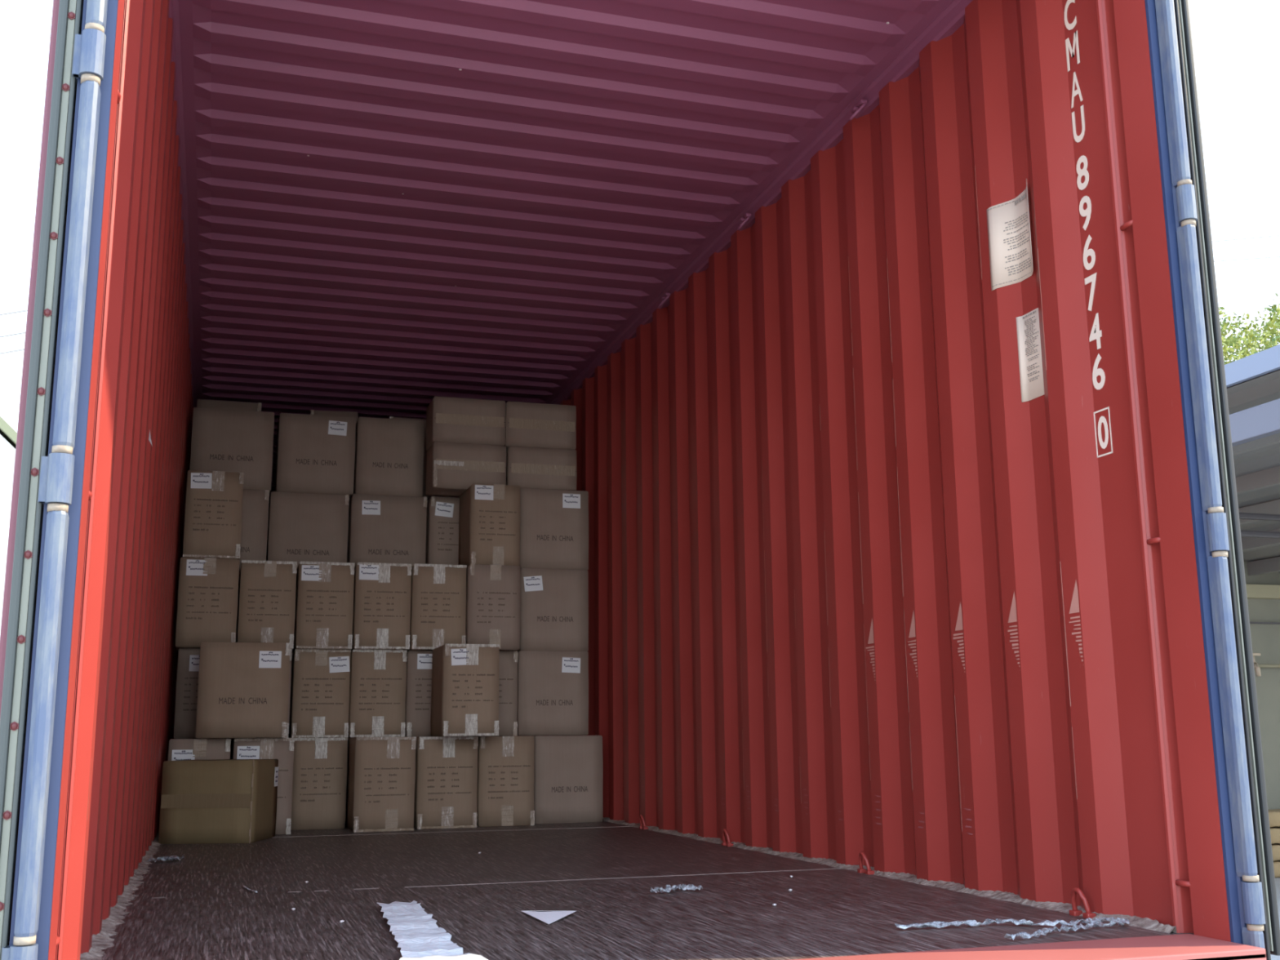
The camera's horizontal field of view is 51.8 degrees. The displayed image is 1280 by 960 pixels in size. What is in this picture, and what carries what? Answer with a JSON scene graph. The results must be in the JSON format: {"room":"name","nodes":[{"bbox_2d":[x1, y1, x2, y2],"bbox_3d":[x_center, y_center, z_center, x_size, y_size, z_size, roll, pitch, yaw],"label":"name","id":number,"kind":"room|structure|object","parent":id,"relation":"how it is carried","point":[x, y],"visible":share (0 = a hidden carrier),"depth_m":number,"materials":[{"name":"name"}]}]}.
{"room":"shipping container interior","nodes":[
{"label":"shipping container interior","id":0,"kind":"room"},
{"bbox_2d":[56,0,193,959],"bbox_3d":[-2.826,0.722,8.059,0.051,2.625,11.872,3,-12,-17],"label":"wall","id":1,"kind":"structure","parent":0,"point":[123,725],"depth_m":3.39,"materials":[{"name":"red metal"}]},
{"bbox_2d":[0,0,106,959],"bbox_3d":[-1.196,-0.266,2.853,0.098,2.615,1.220,3,-12,-17],"label":"door","id":2,"kind":"structure","parent":1,"relation":"in","point":[39,478],"depth_m":2.25,"materials":[{"name":"red paint"}]},
{"bbox_2d":[8,0,124,959],"bbox_3d":[-1.016,-0.326,2.412,0.061,2.770,0.256,3,-12,-17],"label":"pole","id":3,"kind":"object","parent":1,"relation":"attached to","point":[36,904],"depth_m":2.26,"materials":[{"name":"blue metal"}]},
{"bbox_2d":[13,934,35,945],"bbox_3d":[-0.978,0.731,2.093,0.033,0.012,0.033,3,-12,-17],"label":"washer","id":4,"kind":"object","parent":3,"relation":"in","point":[18,940],"depth_m":2.08,"materials":[{"name":"metal"}]},
{"bbox_2d":[80,73,100,86],"bbox_3d":[-0.992,-0.720,2.378,0.033,0.012,0.033,3,-12,-17],"label":"washer","id":5,"kind":"object","parent":3,"relation":"in","point":[86,79],"depth_m":2.36,"materials":[{"name":"metal"}]},
{"bbox_2d":[80,831,160,959],"bbox_3d":[-1.730,1.347,4.530,0.084,0.016,4.840,3,-12,-17],"label":"trim","id":6,"kind":"structure","parent":1,"relation":"attached to","point":[102,940],"depth_m":3.47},
{"bbox_2d":[168,0,196,408],"bbox_3d":[-2.827,-0.608,8.251,0.075,0.075,12.010,3,-12,-17],"label":"trim","id":7,"kind":"structure","parent":1,"relation":"attached to","point":[173,4],"depth_m":5.09,"materials":[{"name":"red paint"}]},
{"bbox_2d":[177,0,953,503],"bbox_3d":[-1.708,-0.566,8.617,2.400,0.030,11.990,3,-12,-17],"label":"ceiling","id":8,"kind":"structure","parent":0,"point":[394,206],"depth_m":5.20,"materials":[{"name":"red paint"}]},
{"bbox_2d":[101,820,1194,959],"bbox_3d":[-1.697,2.079,8.142,2.384,0.031,11.898,3,-12,-17],"label":"floor","id":9,"kind":"structure","parent":0,"point":[197,906],"depth_m":3.61,"materials":[{"name":"brown wood"}]},
{"bbox_2d":[168,738,231,760],"bbox_3d":[-2.192,1.518,6.532,0.286,0.461,0.422,3,-12,-17],"label":"carton","id":10,"kind":"object","parent":9,"relation":"on","point":[179,748],"visible":0.27,"depth_m":6.37,"materials":[{"name":"cardboard"}]},
{"bbox_2d":[173,648,225,738],"bbox_3d":[-2.315,1.135,6.976,0.263,0.461,0.421,3,-12,-17],"label":"carton","id":11,"kind":"object","parent":10,"relation":"on","point":[188,669],"visible":0.47,"depth_m":6.76,"materials":[{"name":"cardboard"}]},
{"bbox_2d":[182,677,198,711],"bbox_3d":[-2.248,1.102,6.781,0.195,0.170,0.001,3,-12,-17],"label":"print","id":12,"kind":"object","parent":11,"relation":"attached to","point":[187,709],"depth_m":6.76},
{"bbox_2d":[175,557,239,651],"bbox_3d":[-2.300,0.669,7.009,0.297,0.461,0.422,3,-12,-17],"label":"carton","id":13,"kind":"object","parent":11,"relation":"on","point":[207,607],"visible":0.88,"depth_m":6.82,"materials":[{"name":"brown cardboard"}]},
{"bbox_2d":[186,586,232,619],"bbox_3d":[-2.227,0.636,6.817,0.226,0.169,0.001,3,-12,-17],"label":"print","id":14,"kind":"object","parent":13,"relation":"attached to","point":[188,586],"depth_m":6.81},
{"bbox_2d":[182,470,244,559],"bbox_3d":[-2.302,0.218,7.109,0.288,0.463,0.423,3,-12,-17],"label":"carton","id":15,"kind":"object","parent":13,"relation":"on","point":[214,499],"visible":0.91,"depth_m":6.92,"materials":[{"name":"brown cardboard"}]},
{"bbox_2d":[192,498,238,530],"bbox_3d":[-2.231,0.184,6.917,0.221,0.169,0.001,3,-12,-17],"label":"print","id":16,"kind":"object","parent":15,"relation":"attached to","point":[194,499],"depth_m":6.91},
{"bbox_2d":[195,641,290,737],"bbox_3d":[-1.976,1.049,6.556,0.426,0.461,0.303,3,-12,-17],"label":"carton","id":17,"kind":"object","parent":10,"relation":"on","point":[243,687],"visible":1,"depth_m":6.42,"materials":[{"name":"brown cardboard"}]},
{"bbox_2d":[218,697,266,703],"bbox_3d":[-1.931,1.074,6.408,0.225,0.030,0.001,3,-12,-17],"label":"print","id":18,"kind":"object","parent":17,"relation":"attached to","point":[221,700],"depth_m":6.41,"materials":[{"name":"brown"}]},
{"bbox_2d":[158,759,278,844],"bbox_3d":[-1.941,1.479,6.097,0.416,0.365,0.410,-1,-11,0],"label":"carton","id":19,"kind":"object","parent":9,"relation":"on","point":[203,801],"visible":1,"depth_m":5.91,"materials":[{"name":"brown cardboard"}]},
{"bbox_2d":[230,738,234,759],"bbox_3d":[-2.357,1.669,7.291,0.431,0.461,0.297,3,-12,-17],"label":"carton","id":20,"kind":"object","parent":9,"relation":"on","point":[232,740],"visible":0.02,"depth_m":7.21,"materials":[{"name":"cardboard"}]},
{"bbox_3d":[-2.362,1.215,7.380,0.431,0.461,0.297,3,-12,-17],"label":"carton","id":21,"kind":"object","parent":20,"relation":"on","visible":0},
{"bbox_2d":[235,571,239,642],"bbox_3d":[-2.366,0.761,7.469,0.431,0.461,0.297,3,-12,-17],"label":"carton","id":22,"kind":"object","parent":21,"relation":"on","point":[239,571],"visible":0.02,"depth_m":7.36,"materials":[{"name":"cardboard"}]},
{"bbox_2d":[239,488,269,571],"bbox_3d":[-2.336,0.300,7.531,0.389,0.461,0.302,3,-12,-17],"label":"carton","id":23,"kind":"object","parent":22,"relation":"on","point":[255,513],"visible":0.29,"depth_m":7.44,"materials":[{"name":"cardboard"}]},
{"bbox_2d":[189,407,274,497],"bbox_3d":[-2.366,-0.151,7.634,0.448,0.461,0.299,3,-12,-17],"label":"carton","id":24,"kind":"object","parent":23,"relation":"on","point":[233,441],"visible":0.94,"depth_m":7.50,"materials":[{"name":"cardboard"}]},
{"bbox_2d":[209,453,253,461],"bbox_3d":[-2.320,-0.126,7.485,0.235,0.030,0.001,3,-12,-17],"label":"print","id":25,"kind":"object","parent":24,"relation":"attached to","point":[213,457],"depth_m":7.48,"materials":[{"name":"brown"}]},
{"bbox_2d":[231,737,294,834],"bbox_3d":[-1.906,1.533,6.622,0.287,0.461,0.423,3,-12,-17],"label":"carton","id":26,"kind":"object","parent":9,"relation":"on","point":[282,749],"visible":0.51,"depth_m":6.46,"materials":[{"name":"cardboard"}]},
{"bbox_2d":[229,648,292,738],"bbox_3d":[-2.039,1.149,7.062,0.298,0.461,0.423,3,-12,-17],"label":"carton","id":27,"kind":"object","parent":26,"relation":"on","point":[291,650],"visible":0.12,"depth_m":6.92,"materials":[{"name":"cardboard"}]},
{"bbox_2d":[236,560,297,648],"bbox_3d":[-2.032,0.695,7.155,0.288,0.461,0.423,3,-12,-17],"label":"carton","id":28,"kind":"object","parent":27,"relation":"on","point":[266,607],"visible":0.88,"depth_m":6.96,"materials":[{"name":"brown cardboard"}]},
{"bbox_2d":[246,588,291,621],"bbox_3d":[-1.961,0.662,6.962,0.220,0.169,0.001,3,-12,-17],"label":"print","id":29,"kind":"object","parent":28,"relation":"attached to","point":[249,620],"depth_m":6.96},
{"bbox_2d":[290,737,347,830],"bbox_3d":[-1.716,1.604,6.991,0.274,0.461,0.422,3,-12,-17],"label":"carton","id":30,"kind":"object","parent":9,"relation":"on","point":[320,764],"visible":0.9,"depth_m":6.80,"materials":[{"name":"brown cardboard"}]},
{"bbox_2d":[288,648,351,737],"bbox_3d":[-1.750,1.169,7.173,0.293,0.463,0.423,3,-12,-17],"label":"carton","id":31,"kind":"object","parent":30,"relation":"on","point":[319,699],"visible":0.97,"depth_m":6.98,"materials":[{"name":"brown cardboard"}]},
{"bbox_2d":[301,678,344,710],"bbox_3d":[-1.679,1.135,6.981,0.225,0.170,0.001,3,-12,-17],"label":"print","id":32,"kind":"object","parent":31,"relation":"attached to","point":[302,678],"depth_m":6.98},
{"bbox_2d":[292,561,355,652],"bbox_3d":[-1.741,0.707,7.226,0.291,0.463,0.423,3,-12,-17],"label":"carton","id":33,"kind":"object","parent":31,"relation":"on","point":[323,616],"visible":0.94,"depth_m":7.03,"materials":[{"name":"brown cardboard"}]},
{"bbox_2d":[305,590,349,622],"bbox_3d":[-1.669,0.674,7.034,0.224,0.169,0.001,3,-12,-17],"label":"print","id":34,"kind":"object","parent":33,"relation":"attached to","point":[334,597],"depth_m":7.03},
{"bbox_2d":[299,767,342,801],"bbox_3d":[-1.645,1.571,6.798,0.211,0.169,0.001,3,-12,-17],"label":"print","id":35,"kind":"object","parent":30,"relation":"attached to","point":[304,800],"depth_m":6.79},
{"bbox_2d":[345,737,349,822],"bbox_3d":[-1.500,1.714,7.561,0.431,0.461,0.297,3,-12,-17],"label":"carton","id":36,"kind":"object","parent":9,"relation":"on","point":[348,738],"visible":0.02,"depth_m":7.36,"materials":[{"name":"cardboard"}]},
{"bbox_3d":[-1.504,1.260,7.650,0.431,0.461,0.297,3,-12,-17],"label":"carton","id":37,"kind":"object","parent":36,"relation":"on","visible":0},
{"bbox_3d":[-1.509,0.805,7.740,0.431,0.461,0.297,3,-12,-17],"label":"carton","id":38,"kind":"object","parent":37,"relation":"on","visible":0},
{"bbox_2d":[346,493,426,566],"bbox_3d":[-1.501,0.342,7.784,0.434,0.461,0.303,3,-12,-17],"label":"carton","id":39,"kind":"object","parent":38,"relation":"on","point":[383,529],"visible":0.85,"depth_m":7.65,"materials":[{"name":"cardboard"}]},
{"bbox_2d":[352,417,424,497],"bbox_3d":[-1.511,-0.110,7.883,0.388,0.461,0.299,3,-12,-17],"label":"carton","id":40,"kind":"object","parent":39,"relation":"on","point":[388,460],"visible":0.9,"depth_m":7.75,"materials":[{"name":"cardboard"}]},
{"bbox_2d":[346,736,416,831],"bbox_3d":[-1.341,1.563,6.800,0.300,0.463,0.423,3,-12,-17],"label":"carton","id":41,"kind":"object","parent":9,"relation":"on","point":[381,772],"visible":1,"depth_m":6.61,"materials":[{"name":"brown cardboard"}]},
{"bbox_2d":[347,648,407,737],"bbox_3d":[-1.459,1.178,7.234,0.291,0.463,0.423,3,-12,-17],"label":"carton","id":42,"kind":"object","parent":41,"relation":"on","point":[378,677],"visible":0.92,"depth_m":7.04,"materials":[{"name":"brown cardboard"}]},
{"bbox_2d":[359,677,401,710],"bbox_3d":[-1.388,1.144,7.042,0.224,0.169,0.001,3,-12,-17],"label":"print","id":43,"kind":"object","parent":42,"relation":"attached to","point":[369,677],"depth_m":7.04},
{"bbox_2d":[350,562,411,650],"bbox_3d":[-1.445,0.717,7.288,0.294,0.463,0.423,3,-12,-17],"label":"carton","id":44,"kind":"object","parent":42,"relation":"on","point":[381,615],"visible":0.94,"depth_m":7.10,"materials":[{"name":"brown cardboard"}]},
{"bbox_2d":[363,591,406,622],"bbox_3d":[-1.374,0.683,7.096,0.225,0.170,0.001,3,-12,-17],"label":"print","id":45,"kind":"object","parent":44,"relation":"attached to","point":[366,591],"depth_m":7.09},
{"bbox_2d":[364,767,410,802],"bbox_3d":[-1.269,1.530,6.607,0.231,0.170,0.001,3,-12,-17],"label":"print","id":46,"kind":"object","parent":41,"relation":"attached to","point":[369,775],"depth_m":6.60},
{"bbox_2d":[377,900,488,959],"bbox_3d":[-0.519,1.010,2.926,0.214,0.024,1.381,3,-12,-17],"label":"paper strip","id":47,"kind":"object","parent":9,"relation":"on","point":[418,935],"visible":1,"depth_m":2.90,"materials":[{"name":"white paper"}]},
{"bbox_2d":[413,736,478,829],"bbox_3d":[-1.051,1.595,6.973,0.308,0.463,0.423,3,-12,-17],"label":"carton","id":48,"kind":"object","parent":9,"relation":"on","point":[446,782],"visible":0.93,"depth_m":6.78,"materials":[{"name":"brown cardboard"}]},
{"bbox_2d":[403,650,432,737],"bbox_3d":[-1.183,1.194,7.332,0.278,0.461,0.422,3,-12,-17],"label":"carton","id":49,"kind":"object","parent":48,"relation":"on","point":[419,663],"visible":0.52,"depth_m":7.12,"materials":[{"name":"cardboard"}]},
{"bbox_2d":[414,678,431,710],"bbox_3d":[-1.112,1.161,7.139,0.214,0.169,0.001,3,-12,-17],"label":"print","id":50,"kind":"object","parent":49,"relation":"attached to","point":[420,691],"depth_m":7.12},
{"bbox_2d":[407,563,466,651],"bbox_3d":[-1.152,0.728,7.360,0.292,0.463,0.423,3,-12,-17],"label":"carton","id":51,"kind":"object","parent":49,"relation":"on","point":[437,591],"visible":0.77,"depth_m":7.17,"materials":[{"name":"brown cardboard"}]},
{"bbox_2d":[420,591,460,622],"bbox_3d":[-1.081,0.694,7.167,0.225,0.169,0.001,3,-12,-17],"label":"print","id":52,"kind":"object","parent":51,"relation":"attached to","point":[421,592],"depth_m":7.16},
{"bbox_2d":[426,765,472,800],"bbox_3d":[-0.979,1.561,6.781,0.237,0.169,0.001,3,-12,-17],"label":"print","id":53,"kind":"object","parent":48,"relation":"attached to","point":[444,773],"depth_m":6.78},
{"bbox_2d":[431,643,499,736],"bbox_3d":[-0.918,1.105,6.890,0.284,0.463,0.423,3,-12,-17],"label":"carton","id":54,"kind":"object","parent":48,"relation":"on","point":[464,700],"visible":1,"depth_m":6.70,"materials":[{"name":"brown cardboard"}]},
{"bbox_2d":[452,673,494,707],"bbox_3d":[-0.848,1.071,6.697,0.217,0.170,0.001,3,-12,-17],"label":"print","id":55,"kind":"object","parent":54,"relation":"attached to","point":[464,706],"depth_m":6.69},
{"bbox_2d":[476,735,534,826],"bbox_3d":[-0.758,1.617,7.107,0.294,0.461,0.423,3,-12,-17],"label":"carton","id":56,"kind":"object","parent":9,"relation":"on","point":[505,764],"visible":0.93,"depth_m":6.91,"materials":[{"name":"brown cardboard"}]},
{"bbox_2d":[478,650,517,736],"bbox_3d":[-0.871,1.202,7.389,0.285,0.461,0.422,3,-12,-17],"label":"carton","id":57,"kind":"object","parent":56,"relation":"on","point":[508,660],"visible":0.34,"depth_m":7.22,"materials":[{"name":"cardboard"}]},
{"bbox_2d":[465,564,520,650],"bbox_3d":[-0.855,0.730,7.392,0.285,0.461,0.423,3,-12,-17],"label":"carton","id":58,"kind":"object","parent":57,"relation":"on","point":[493,592],"visible":0.78,"depth_m":7.20,"materials":[{"name":"cardboard"}]},
{"bbox_2d":[458,483,519,566],"bbox_3d":[-0.865,0.288,7.541,0.277,0.461,0.423,3,-12,-17],"label":"carton","id":59,"kind":"object","parent":58,"relation":"on","point":[489,521],"visible":0.93,"depth_m":7.36,"materials":[{"name":"brown cardboard"}]},
{"bbox_2d":[425,441,506,497],"bbox_3d":[-1.016,-0.055,7.678,0.422,0.264,0.302,3,-12,-17],"label":"carton","id":60,"kind":"object","parent":59,"relation":"on","point":[451,468],"visible":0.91,"depth_m":7.55,"materials":[{"name":"cardboard"}]},
{"bbox_2d":[426,395,505,451],"bbox_3d":[-1.024,-0.317,7.729,0.421,0.264,0.300,3,-12,-17],"label":"carton","id":61,"kind":"object","parent":60,"relation":"on","point":[448,420],"visible":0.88,"depth_m":7.59,"materials":[{"name":"cardboard"}]},
{"bbox_2d":[478,510,516,540],"bbox_3d":[-0.794,0.255,7.348,0.213,0.169,0.001,3,-12,-17],"label":"print","id":62,"kind":"object","parent":59,"relation":"attached to","point":[501,528],"depth_m":7.35},
{"bbox_2d":[476,591,516,622],"bbox_3d":[-0.783,0.698,7.199,0.219,0.169,0.001,3,-12,-17],"label":"print","id":63,"kind":"object","parent":58,"relation":"attached to","point":[477,592],"depth_m":7.20},
{"bbox_2d":[498,678,513,703],"bbox_3d":[-0.800,1.169,7.196,0.219,0.169,0.001,3,-12,-17],"label":"print","id":64,"kind":"object","parent":57,"relation":"attached to","point":[499,678],"depth_m":7.22},
{"bbox_2d":[488,764,530,798],"bbox_3d":[-0.687,1.584,6.915,0.226,0.169,0.001,3,-12,-17],"label":"print","id":65,"kind":"object","parent":56,"relation":"attached to","point":[508,765],"depth_m":6.91},
{"bbox_2d":[522,910,576,924],"bbox_3d":[-0.218,1.098,3.327,0.133,0.013,0.260,3,-12,-17],"label":"paper scrap","id":66,"kind":"object","parent":9,"relation":"on","point":[548,917],"visible":1,"depth_m":3.31,"materials":[{"name":"white paper"}]},
{"bbox_2d":[530,735,603,823],"bbox_3d":[-0.424,1.641,7.245,0.378,0.461,0.299,3,-12,-17],"label":"carton","id":67,"kind":"object","parent":9,"relation":"on","point":[568,776],"visible":0.94,"depth_m":7.11,"materials":[{"name":"cardboard"}]},
{"bbox_2d":[516,650,588,735],"bbox_3d":[-0.515,1.200,7.399,0.393,0.461,0.301,3,-12,-17],"label":"carton","id":68,"kind":"object","parent":67,"relation":"on","point":[553,686],"visible":0.91,"depth_m":7.26,"materials":[{"name":"cardboard"}]},
{"bbox_2d":[515,568,588,651],"bbox_3d":[-0.520,0.754,7.529,0.392,0.461,0.301,3,-12,-17],"label":"carton","id":69,"kind":"object","parent":68,"relation":"on","point":[554,602],"visible":0.88,"depth_m":7.39,"materials":[{"name":"cardboard"}]},
{"bbox_2d":[519,488,588,569],"bbox_3d":[-0.528,0.306,7.648,0.401,0.461,0.301,3,-12,-17],"label":"carton","id":70,"kind":"object","parent":69,"relation":"on","point":[554,523],"visible":0.88,"depth_m":7.51,"materials":[{"name":"cardboard"}]},
{"bbox_2d":[506,445,577,490],"bbox_3d":[-0.607,-0.034,7.808,0.406,0.264,0.300,3,-12,-17],"label":"carton","id":71,"kind":"object","parent":70,"relation":"on","point":[526,467],"visible":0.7,"depth_m":7.67,"materials":[{"name":"cardboard"}]},
{"bbox_2d":[504,400,576,449],"bbox_3d":[-0.618,-0.296,7.857,0.420,0.264,0.300,3,-12,-17],"label":"carton","id":72,"kind":"object","parent":71,"relation":"on","point":[531,424],"visible":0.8,"depth_m":7.72,"materials":[{"name":"cardboard"}]},
{"bbox_2d":[894,917,1129,938],"bbox_3d":[0.889,1.022,3.013,0.545,0.014,0.268,3,-12,-17],"label":"strand","id":73,"kind":"object","parent":9,"relation":"on","point":[971,922],"visible":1,"depth_m":3.07,"materials":[{"name":"white plastic"}]},
{"bbox_3d":[-1.933,1.691,7.424,0.431,0.461,0.297,3,-12,-17],"label":"carton","id":74,"kind":"object","parent":9,"relation":"on","visible":0},
{"bbox_3d":[-1.938,1.237,7.514,0.431,0.461,0.297,3,-12,-17],"label":"carton","id":75,"kind":"object","parent":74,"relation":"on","visible":0},
{"bbox_3d":[-1.942,0.783,7.603,0.431,0.461,0.297,3,-12,-17],"label":"carton","id":76,"kind":"object","parent":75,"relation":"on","visible":0},
{"bbox_2d":[266,491,349,568],"bbox_3d":[-1.942,0.327,7.686,0.442,0.461,0.303,3,-12,-17],"label":"carton","id":77,"kind":"object","parent":76,"relation":"on","point":[302,526],"visible":0.84,"depth_m":7.55,"materials":[{"name":"cardboard"}]},
{"bbox_2d":[287,549,328,555],"bbox_3d":[-1.896,0.413,7.526,0.234,0.030,0.001,3,-12,-17],"label":"print","id":78,"kind":"object","parent":77,"relation":"attached to","point":[290,552],"depth_m":7.53,"materials":[{"name":"brown"}]},
{"bbox_2d":[275,413,355,499],"bbox_3d":[-1.918,-0.128,7.774,0.435,0.461,0.301,3,-12,-17],"label":"carton","id":79,"kind":"object","parent":77,"relation":"on","point":[315,453],"visible":0.97,"depth_m":7.64,"materials":[{"name":"cardboard"}]},
{"bbox_2d":[296,458,337,466],"bbox_3d":[-1.873,-0.103,7.625,0.230,0.030,0.001,3,-12,-17],"label":"print","id":80,"kind":"object","parent":79,"relation":"attached to","point":[300,462],"depth_m":7.63,"materials":[{"name":"brown"}]},
{"bbox_3d":[-1.078,1.736,7.694,0.431,0.461,0.297,3,-12,-17],"label":"carton","id":81,"kind":"object","parent":9,"relation":"on","visible":0},
{"bbox_3d":[-1.083,1.281,7.783,0.431,0.461,0.297,3,-12,-17],"label":"carton","id":82,"kind":"object","parent":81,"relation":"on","visible":0},
{"bbox_3d":[-1.087,0.827,7.872,0.431,0.461,0.297,3,-12,-17],"label":"carton","id":83,"kind":"object","parent":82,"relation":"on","visible":0},
{"bbox_2d":[425,495,459,564],"bbox_3d":[-1.142,0.365,7.917,0.303,0.461,0.423,3,-12,-17],"label":"carton","id":84,"kind":"object","parent":83,"relation":"on","point":[442,513],"visible":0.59,"depth_m":7.71,"materials":[{"name":"cardboard"}]},
{"bbox_2d":[437,521,458,551],"bbox_3d":[-1.070,0.332,7.725,0.233,0.170,0.001,3,-12,-17],"label":"print","id":85,"kind":"object","parent":84,"relation":"attached to","point":[438,522],"depth_m":7.70},
{"bbox_3d":[-2.467,1.736,7.627,0.431,0.461,0.297,3,-12,-17],"label":"carton","id":86,"kind":"object","parent":9,"relation":"on","visible":0},
{"bbox_3d":[-2.471,1.282,7.716,0.431,0.461,0.297,3,-12,-17],"label":"carton","id":87,"kind":"object","parent":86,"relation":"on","visible":0},
{"bbox_3d":[-2.475,0.828,7.806,0.431,0.461,0.297,3,-12,-17],"label":"carton","id":88,"kind":"object","parent":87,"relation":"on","visible":0},
{"bbox_3d":[-2.480,0.373,7.895,0.431,0.461,0.297,3,-12,-17],"label":"carton","id":89,"kind":"object","parent":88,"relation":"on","visible":0},
{"bbox_2d":[196,399,262,411],"bbox_3d":[-2.516,-0.144,8.016,0.372,0.598,0.413,3,-12,-17],"label":"carton","id":90,"kind":"object","parent":89,"relation":"on","point":[202,403],"visible":0.21,"depth_m":7.88,"materials":[{"name":"cardboard"}]},
{"bbox_3d":[-2.043,1.758,7.761,0.431,0.461,0.297,3,-12,-17],"label":"carton","id":91,"kind":"object","parent":9,"relation":"on","visible":0},
{"bbox_3d":[-2.047,1.304,7.850,0.431,0.461,0.297,3,-12,-17],"label":"carton","id":92,"kind":"object","parent":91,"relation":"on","visible":0},
{"bbox_3d":[-2.052,0.850,7.939,0.431,0.461,0.297,3,-12,-17],"label":"carton","id":93,"kind":"object","parent":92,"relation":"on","visible":0},
{"bbox_3d":[-2.056,0.395,8.028,0.431,0.461,0.297,3,-12,-17],"label":"carton","id":94,"kind":"object","parent":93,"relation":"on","visible":0},
{"bbox_2d":[310,409,358,422],"bbox_3d":[-1.903,-0.106,8.186,0.285,0.578,0.373,2,-11,-11],"label":"carton","id":95,"kind":"object","parent":94,"relation":"on","point":[346,414],"visible":0.15,"depth_m":8.07,"materials":[{"name":"cardboard"}]},
{"bbox_3d":[-1.609,1.781,7.897,0.431,0.461,0.297,3,-12,-17],"label":"carton","id":96,"kind":"object","parent":9,"relation":"on","visible":0},
{"bbox_3d":[-1.614,1.327,7.987,0.431,0.461,0.297,3,-12,-17],"label":"carton","id":97,"kind":"object","parent":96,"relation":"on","visible":0},
{"bbox_3d":[-1.618,0.872,8.076,0.431,0.461,0.297,3,-12,-17],"label":"carton","id":98,"kind":"object","parent":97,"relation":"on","visible":0},
{"bbox_3d":[-1.623,0.418,8.165,0.431,0.461,0.297,3,-12,-17],"label":"carton","id":99,"kind":"object","parent":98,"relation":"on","visible":0},
{"bbox_2d":[388,416,431,501],"bbox_3d":[-1.479,-0.073,8.339,0.281,0.564,0.412,3,-12,-17],"label":"carton","id":100,"kind":"object","parent":99,"relation":"on","point":[390,417],"visible":0.16,"depth_m":8.18,"materials":[{"name":"cardboard"}]},
{"bbox_2d":[503,0,1181,933],"bbox_3d":[-0.623,0.836,8.754,0.098,2.631,11.872,3,-12,-17],"label":"wall","id":101,"kind":"structure","parent":0,"point":[855,597],"depth_m":4.25,"materials":[{"name":"red metal"}]},
{"bbox_2d":[550,0,973,404],"bbox_3d":[-0.584,-0.491,8.958,0.075,0.075,12.010,3,-12,-17],"label":"top side rail","id":102,"kind":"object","parent":101,"relation":"attached to","point":[951,19],"depth_m":5.17,"materials":[{"name":"red metal"}]},
{"bbox_2d":[603,817,1176,933],"bbox_3d":[0.474,1.462,5.224,0.065,0.016,4.840,3,-12,-17],"label":"trim","id":103,"kind":"structure","parent":101,"relation":"attached to","point":[1135,921],"depth_m":3.90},
{"bbox_2d":[986,178,1033,290],"bbox_3d":[1.062,-0.695,3.754,0.032,0.270,0.185,4,-12,-22],"label":"paper notice","id":104,"kind":"object","parent":101,"relation":"attached to","point":[1010,247],"visible":1,"depth_m":3.77,"materials":[{"name":"beige paper"}]},
{"bbox_2d":[787,933,1266,959],"bbox_3d":[0.149,1.011,2.462,2.332,0.163,0.228,3,-12,-17],"label":"door sill","id":105,"kind":"structure","parent":101,"relation":"attached to","point":[1179,946],"depth_m":2.71,"materials":[{"name":"red paint"}]},
{"bbox_2d":[1016,307,1044,402],"bbox_3d":[1.088,-0.347,3.661,0.009,0.248,0.099,4,-12,-23],"label":"paper notice","id":106,"kind":"object","parent":101,"relation":"attached to","point":[1032,387],"visible":1,"depth_m":3.67,"materials":[{"name":"beige paper"}]},
{"bbox_2d":[1102,0,1264,948],"bbox_3d":[1.254,-0.208,3.127,0.061,2.770,0.256,3,-12,-17],"label":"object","id":107,"kind":"structure","parent":101,"relation":"attached to","point":[1211,806],"depth_m":3.05,"materials":[{"name":"red paint"}]},
{"bbox_2d":[1173,0,1279,959],"bbox_3d":[1.150,-0.142,3.598,0.120,2.615,1.232,3,-12,-17],"label":"door","id":108,"kind":"structure","parent":101,"relation":"in","point":[1260,903],"depth_m":3.01,"materials":[{"name":"red paint"}]},
{"bbox_2d":[1270,876,1279,959],"bbox_3d":[-2.876,4.072,11.556,120.000,0.001,140.000,3,-12,-17],"label":"ground","id":109,"kind":"structure","parent":0,"point":[1277,878],"depth_m":14.00,"materials":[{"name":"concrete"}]},
{"bbox_2d":[0,416,17,632],"bbox_3d":[-11.062,1.026,16.966,6.750,8.220,6.450,3,-12,-17],"label":"house","id":110,"kind":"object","parent":109,"relation":"on","point":[8,436],"visible":0.02,"depth_m":15.16,"materials":[{"name":"white"}]},
{"bbox_2d":[1218,293,1279,364],"bbox_3d":[17.031,1.484,35.860,9.453,14.085,8.487,-5,-12,19],"label":"leafy tree","id":111,"kind":"object","parent":109,"relation":"on","point":[1231,340],"visible":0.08,"depth_m":35.23,"materials":[{"name":"green plant"}]},
{"bbox_2d":[1224,344,1279,809],"bbox_3d":[10.355,1.654,13.241,10.020,5.140,10.200,3,-12,-17],"label":"shed","id":112,"kind":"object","parent":109,"relation":"on","point":[1252,381],"visible":0.15,"depth_m":15.28,"materials":[{"name":"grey metal"}]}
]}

